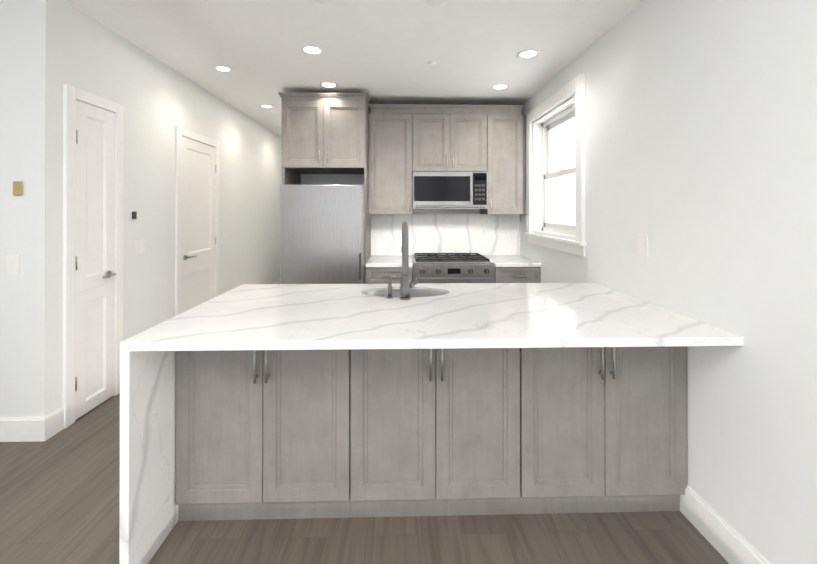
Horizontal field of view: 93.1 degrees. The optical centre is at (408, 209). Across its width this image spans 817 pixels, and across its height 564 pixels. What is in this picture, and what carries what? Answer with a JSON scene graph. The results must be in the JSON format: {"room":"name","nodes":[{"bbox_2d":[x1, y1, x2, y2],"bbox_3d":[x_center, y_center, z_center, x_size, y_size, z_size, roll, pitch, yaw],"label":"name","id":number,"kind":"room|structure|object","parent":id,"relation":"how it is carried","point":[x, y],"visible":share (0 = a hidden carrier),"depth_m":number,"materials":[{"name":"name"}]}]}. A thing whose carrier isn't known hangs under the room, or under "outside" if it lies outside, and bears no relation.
{"room":"kitchen","nodes":[
{"label":"kitchen","id":0,"kind":"room"},
{"bbox_2d":[0,0,281,416],"bbox_3d":[-3.468,0.038,5.061,2.355,2.755,5.450,0,0,-1],"label":"wall block","id":1,"kind":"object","parent":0,"point":[49,49],"visible":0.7,"depth_m":2.79,"materials":[{"name":"paint"}]},
{"bbox_2d":[6,255,19,274],"bbox_3d":[-2.408,0.338,2.356,0.075,0.118,0.009,0,0,-1],"label":"switch plate","id":2,"kind":"object","parent":1,"relation":"attached to","point":[12,264],"visible":1,"depth_m":2.35,"materials":[{"name":"white plastic"}]},
{"bbox_2d":[13,181,22,194],"bbox_3d":[-2.377,-0.127,2.357,0.050,0.085,0.012,0,0,-1],"label":"switch","id":3,"kind":"object","parent":1,"relation":"attached to","point":[17,187],"visible":1,"depth_m":2.35,"materials":[{"name":"gold"}]},
{"bbox_2d":[62,84,123,427],"bbox_3d":[-2.191,0.301,2.747,0.081,2.215,0.520,0,0,-1],"label":"hall door","id":4,"kind":"structure","parent":1,"relation":"attached to","point":[92,237],"depth_m":2.71,"materials":[{"name":"paint"}]},
{"bbox_2d":[132,212,136,218],"bbox_3d":[-2.236,0.050,3.157,0.012,0.060,0.040,0,0,-1],"label":"light switch","id":5,"kind":"object","parent":1,"relation":"attached to","point":[134,215],"visible":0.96,"depth_m":3.15,"materials":[{"name":"plastic"}]},
{"bbox_2d":[135,239,144,253],"bbox_3d":[-2.239,0.310,3.226,0.009,0.118,0.118,0,0,-1],"label":"light switch","id":6,"kind":"object","parent":1,"relation":"attached to","point":[139,246],"visible":1,"depth_m":3.22,"materials":[{"name":"white plastic"}]},
{"bbox_2d":[175,126,218,315],"bbox_3d":[-2.227,0.305,4.174,0.081,2.215,0.875,0,0,-1],"label":"hall door","id":7,"kind":"structure","parent":1,"relation":"attached to","point":[196,222],"depth_m":4.11,"materials":[{"name":"paint"}]},
{"bbox_2d":[64,0,281,136],"bbox_3d":[-1.630,-1.398,2.336,6.493,0.100,11.600,0,0,-1],"label":"ceiling","id":8,"kind":"structure","parent":0,"point":[191,40],"depth_m":3.22,"materials":[{"name":"paint"}]},
{"bbox_2d":[214,66,231,71],"bbox_3d":[-1.771,-1.340,3.703,0.160,0.005,0.160,0,0,-1],"label":"recessed light","id":9,"kind":"object","parent":8,"relation":"in","point":[223,68],"visible":1,"depth_m":3.70,"materials":[{"name":"paint"}]},
{"bbox_2d":[260,105,272,107],"bbox_3d":[-1.845,-1.336,5.032,0.160,0.005,0.160,0,0,-1],"label":"recessed light","id":10,"kind":"object","parent":8,"relation":"in","point":[266,106],"visible":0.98,"depth_m":5.04,"materials":[{"name":"paint"}]},
{"bbox_2d":[0,393,728,563],"bbox_3d":[-1.630,1.457,2.328,6.493,0.100,11.600,0,0,-1],"label":"floor","id":11,"kind":"structure","parent":0,"point":[59,497],"depth_m":1.68,"materials":[{"name":"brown wood"}]},
{"bbox_2d":[0,413,51,441],"bbox_3d":[-3.392,1.337,2.326,2.371,0.140,0.016,0,0,-1],"label":"baseboard","id":12,"kind":"structure","parent":11,"relation":"on","point":[12,429],"depth_m":2.35,"materials":[{"name":"paint"}]},
{"bbox_2d":[176,349,350,520],"bbox_3d":[-0.659,0.967,2.104,0.772,0.879,0.828,0,0,-1],"label":"base cabinet","id":13,"kind":"object","parent":11,"relation":"on","point":[263,434],"visible":0.65,"depth_m":1.73,"materials":[{"name":"grey wood"}]},
{"bbox_2d":[280,184,363,283],"bbox_3d":[-0.788,0.595,3.805,0.735,1.634,0.731,0,0,-1],"label":"refrigerator","id":14,"kind":"object","parent":11,"relation":"on","point":[321,234],"visible":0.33,"depth_m":3.45,"materials":[{"name":"silver metal"}]},
{"bbox_2d":[278,92,370,283],"bbox_3d":[-0.793,0.169,3.875,0.824,2.485,0.654,0,0,-1],"label":"tall cabinet","id":15,"kind":"object","parent":11,"relation":"on","point":[324,133],"visible":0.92,"depth_m":3.59,"materials":[{"name":"grey wood"}]},
{"bbox_2d":[366,267,411,283],"bbox_3d":[-0.186,0.974,3.876,0.432,0.876,0.678,0,0,-1],"label":"base cabinet","id":16,"kind":"object","parent":11,"relation":"on","point":[378,275],"visible":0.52,"depth_m":3.57,"materials":[{"name":"grey wood"}]},
{"bbox_2d":[366,255,540,266],"bbox_3d":[0.412,0.517,3.902,1.629,0.035,0.659,0,0,-1],"label":"countertop","id":17,"kind":"structure","parent":16,"relation":"on","point":[396,261],"depth_m":3.70,"materials":[{"name":"stone"}]},
{"bbox_2d":[119,283,743,563],"bbox_3d":[0.098,0.949,2.013,2.352,0.915,1.120,0,0,-1],"label":"countertop","id":18,"kind":"structure","parent":11,"relation":"on","point":[352,316],"depth_m":1.62,"materials":[{"name":"stone"}]},
{"bbox_2d":[386,221,419,299],"bbox_3d":[-0.032,0.279,2.201,0.185,0.424,0.222,0,0,-1],"label":"faucet","id":19,"kind":"object","parent":18,"relation":"on","point":[406,284],"visible":1,"depth_m":2.11,"materials":[{"name":"silver metal"}]},
{"bbox_2d":[362,289,447,297],"bbox_3d":[-0.018,0.590,2.306,0.520,0.172,0.296,0,0,-1],"label":"sink basin","id":20,"kind":"object","parent":18,"relation":"in","point":[413,293],"visible":0.08,"depth_m":2.42,"materials":[{"name":"silver metal"}]},
{"bbox_2d":[350,348,519,517],"bbox_3d":[0.114,0.967,2.124,0.771,0.879,0.828,0,0,-1],"label":"base cabinet","id":21,"kind":"object","parent":11,"relation":"on","point":[435,432],"visible":0.67,"depth_m":1.75,"materials":[{"name":"grey wood"}]},
{"bbox_2d":[411,253,494,283],"bbox_3d":[0.413,0.940,3.861,0.760,0.944,0.693,0,0,-1],"label":"range","id":22,"kind":"object","parent":11,"relation":"on","point":[453,268],"visible":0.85,"depth_m":3.58,"materials":[{"name":"silver metal"}]},
{"bbox_2d":[494,267,540,282],"bbox_3d":[1.011,0.974,3.906,0.431,0.876,0.678,0,0,-1],"label":"base cabinet","id":23,"kind":"object","parent":11,"relation":"on","point":[517,274],"visible":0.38,"depth_m":3.60,"materials":[{"name":"grey wood"}]},
{"bbox_2d":[519,346,686,513],"bbox_3d":[0.885,0.967,2.143,0.771,0.879,0.828,0,0,-1],"label":"base cabinet","id":24,"kind":"object","parent":11,"relation":"on","point":[603,429],"visible":0.62,"depth_m":1.77,"materials":[{"name":"grey wood"}]},
{"bbox_2d":[301,174,479,213],"bbox_3d":[-0.048,0.041,6.048,2.443,2.755,3.650,0,0,-1],"label":"wall","id":25,"kind":"structure","parent":0,"point":[332,179],"depth_m":4.21,"materials":[{"name":"paint"}]},
{"bbox_2d":[368,108,411,213],"bbox_3d":[-0.185,-0.475,4.035,0.440,1.054,0.370,0,0,-1],"label":"upper cabinet","id":26,"kind":"object","parent":25,"relation":"attached to","point":[405,141],"depth_m":3.86,"materials":[{"name":"grey wood"}]},
{"bbox_2d":[371,214,519,254],"bbox_3d":[0.404,0.277,4.222,1.629,0.446,0.020,0,0,-1],"label":"backsplash","id":27,"kind":"structure","parent":25,"relation":"attached to","point":[490,234],"depth_m":4.21,"materials":[{"name":"white stone"}]},
{"bbox_2d":[412,108,487,172],"bbox_3d":[0.409,-0.689,4.050,0.749,0.625,0.370,0,0,-1],"label":"upper cabinet","id":28,"kind":"object","parent":25,"relation":"attached to","point":[443,139],"depth_m":3.87,"materials":[{"name":"grey wood"}]},
{"bbox_2d":[412,172,486,208],"bbox_3d":[0.410,-0.188,4.018,0.744,0.369,0.432,0,0,-1],"label":"microwave","id":29,"kind":"object","parent":28,"relation":"attached to","point":[449,190],"visible":0.96,"depth_m":3.84,"materials":[{"name":"silver metal"}]},
{"bbox_2d":[480,108,525,213],"bbox_3d":[1.003,-0.475,4.065,0.438,1.054,0.370,0,0,-1],"label":"upper cabinet","id":30,"kind":"object","parent":25,"relation":"attached to","point":[506,174],"depth_m":3.89,"materials":[{"name":"grey wood"}]},
{"bbox_2d":[193,0,642,104],"bbox_3d":[0.041,-1.239,2.503,2.443,0.217,3.450,0,0,-1],"label":"ceiling soffit","id":31,"kind":"structure","parent":0,"point":[382,51],"depth_m":2.62,"materials":[{"name":"paint"}]},
{"bbox_2d":[301,45,323,54],"bbox_3d":[-0.684,-1.126,2.745,0.160,0.005,0.160,0,0,-1],"label":"recessed light","id":32,"kind":"object","parent":31,"relation":"attached to","point":[311,50],"visible":1,"depth_m":2.74,"materials":[{"name":"paint"}]},
{"bbox_2d":[315,0,333,3],"bbox_3d":[-0.444,-1.116,2.023,0.130,0.030,0.130,0,0,-1],"label":"smoke detector","id":33,"kind":"object","parent":31,"relation":"attached to","point":[325,1],"visible":1,"depth_m":2.05,"materials":[{"name":"white plastic"}]},
{"bbox_2d":[320,82,337,87],"bbox_3d":[-0.724,-1.124,3.509,0.160,0.005,0.160,0,0,-1],"label":"recessed light","id":34,"kind":"object","parent":31,"relation":"attached to","point":[328,85],"visible":1,"depth_m":3.51,"materials":[{"name":"paint"}]},
{"bbox_2d":[428,61,435,65],"bbox_3d":[0.179,-1.121,2.981,0.060,0.015,0.060,0,0,-1],"label":"vent","id":35,"kind":"object","parent":31,"relation":"attached to","point":[431,63],"visible":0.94,"depth_m":2.96,"materials":[{"name":"white plastic"}]},
{"bbox_2d":[425,0,447,6],"bbox_3d":[0.151,-1.115,2.055,0.130,0.030,0.130,0,0,-1],"label":"smoke detector","id":36,"kind":"object","parent":31,"relation":"attached to","point":[435,3],"visible":1,"depth_m":2.06,"materials":[{"name":"white plastic"}]},
{"bbox_2d":[491,84,508,89],"bbox_3d":[0.843,-1.124,3.558,0.160,0.005,0.160,0,0,-1],"label":"recessed light","id":37,"kind":"object","parent":31,"relation":"attached to","point":[500,86],"visible":1,"depth_m":3.55,"materials":[{"name":"paint"}]},
{"bbox_2d":[517,49,539,58],"bbox_3d":[0.869,-1.126,2.813,0.160,0.005,0.160,0,0,-1],"label":"recessed light","id":38,"kind":"object","parent":31,"relation":"attached to","point":[528,54],"visible":1,"depth_m":2.81,"materials":[{"name":"paint"}]},
{"bbox_2d":[520,0,816,563],"bbox_3d":[1.469,0.025,0.684,0.320,2.755,7.550,0,0,-1],"label":"wall","id":39,"kind":"structure","parent":0,"point":[701,144],"depth_m":1.58,"materials":[{"name":"paint"}]},
{"bbox_2d":[524,73,586,256],"bbox_3d":[1.302,-0.313,3.342,0.211,1.306,1.230,0,0,-1],"label":"double-hung window","id":40,"kind":"structure","parent":39,"relation":"in","point":[564,112],"depth_m":3.45,"materials":[{"name":"paint"}]},
{"bbox_2d":[638,234,647,256],"bbox_3d":[1.268,0.194,2.094,0.009,0.118,0.075,0,0,-1],"label":"outlet","id":41,"kind":"object","parent":39,"relation":"attached to","point":[642,244],"visible":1,"depth_m":2.09,"materials":[{"name":"white plastic"}]},
{"bbox_2d":[680,485,769,563],"bbox_3d":[1.334,1.328,-0.633,0.016,0.140,4.930,0,0,-1],"label":"baseboard","id":42,"kind":"structure","parent":39,"relation":"attached to","point":[724,538],"depth_m":1.59,"materials":[{"name":"paint"}]},
{"label":"outside","id":43,"kind":"structure","parent":0,"visible":0},
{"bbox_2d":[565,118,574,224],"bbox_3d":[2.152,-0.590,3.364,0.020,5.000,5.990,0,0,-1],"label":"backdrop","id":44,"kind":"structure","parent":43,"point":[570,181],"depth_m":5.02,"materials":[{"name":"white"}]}
]}

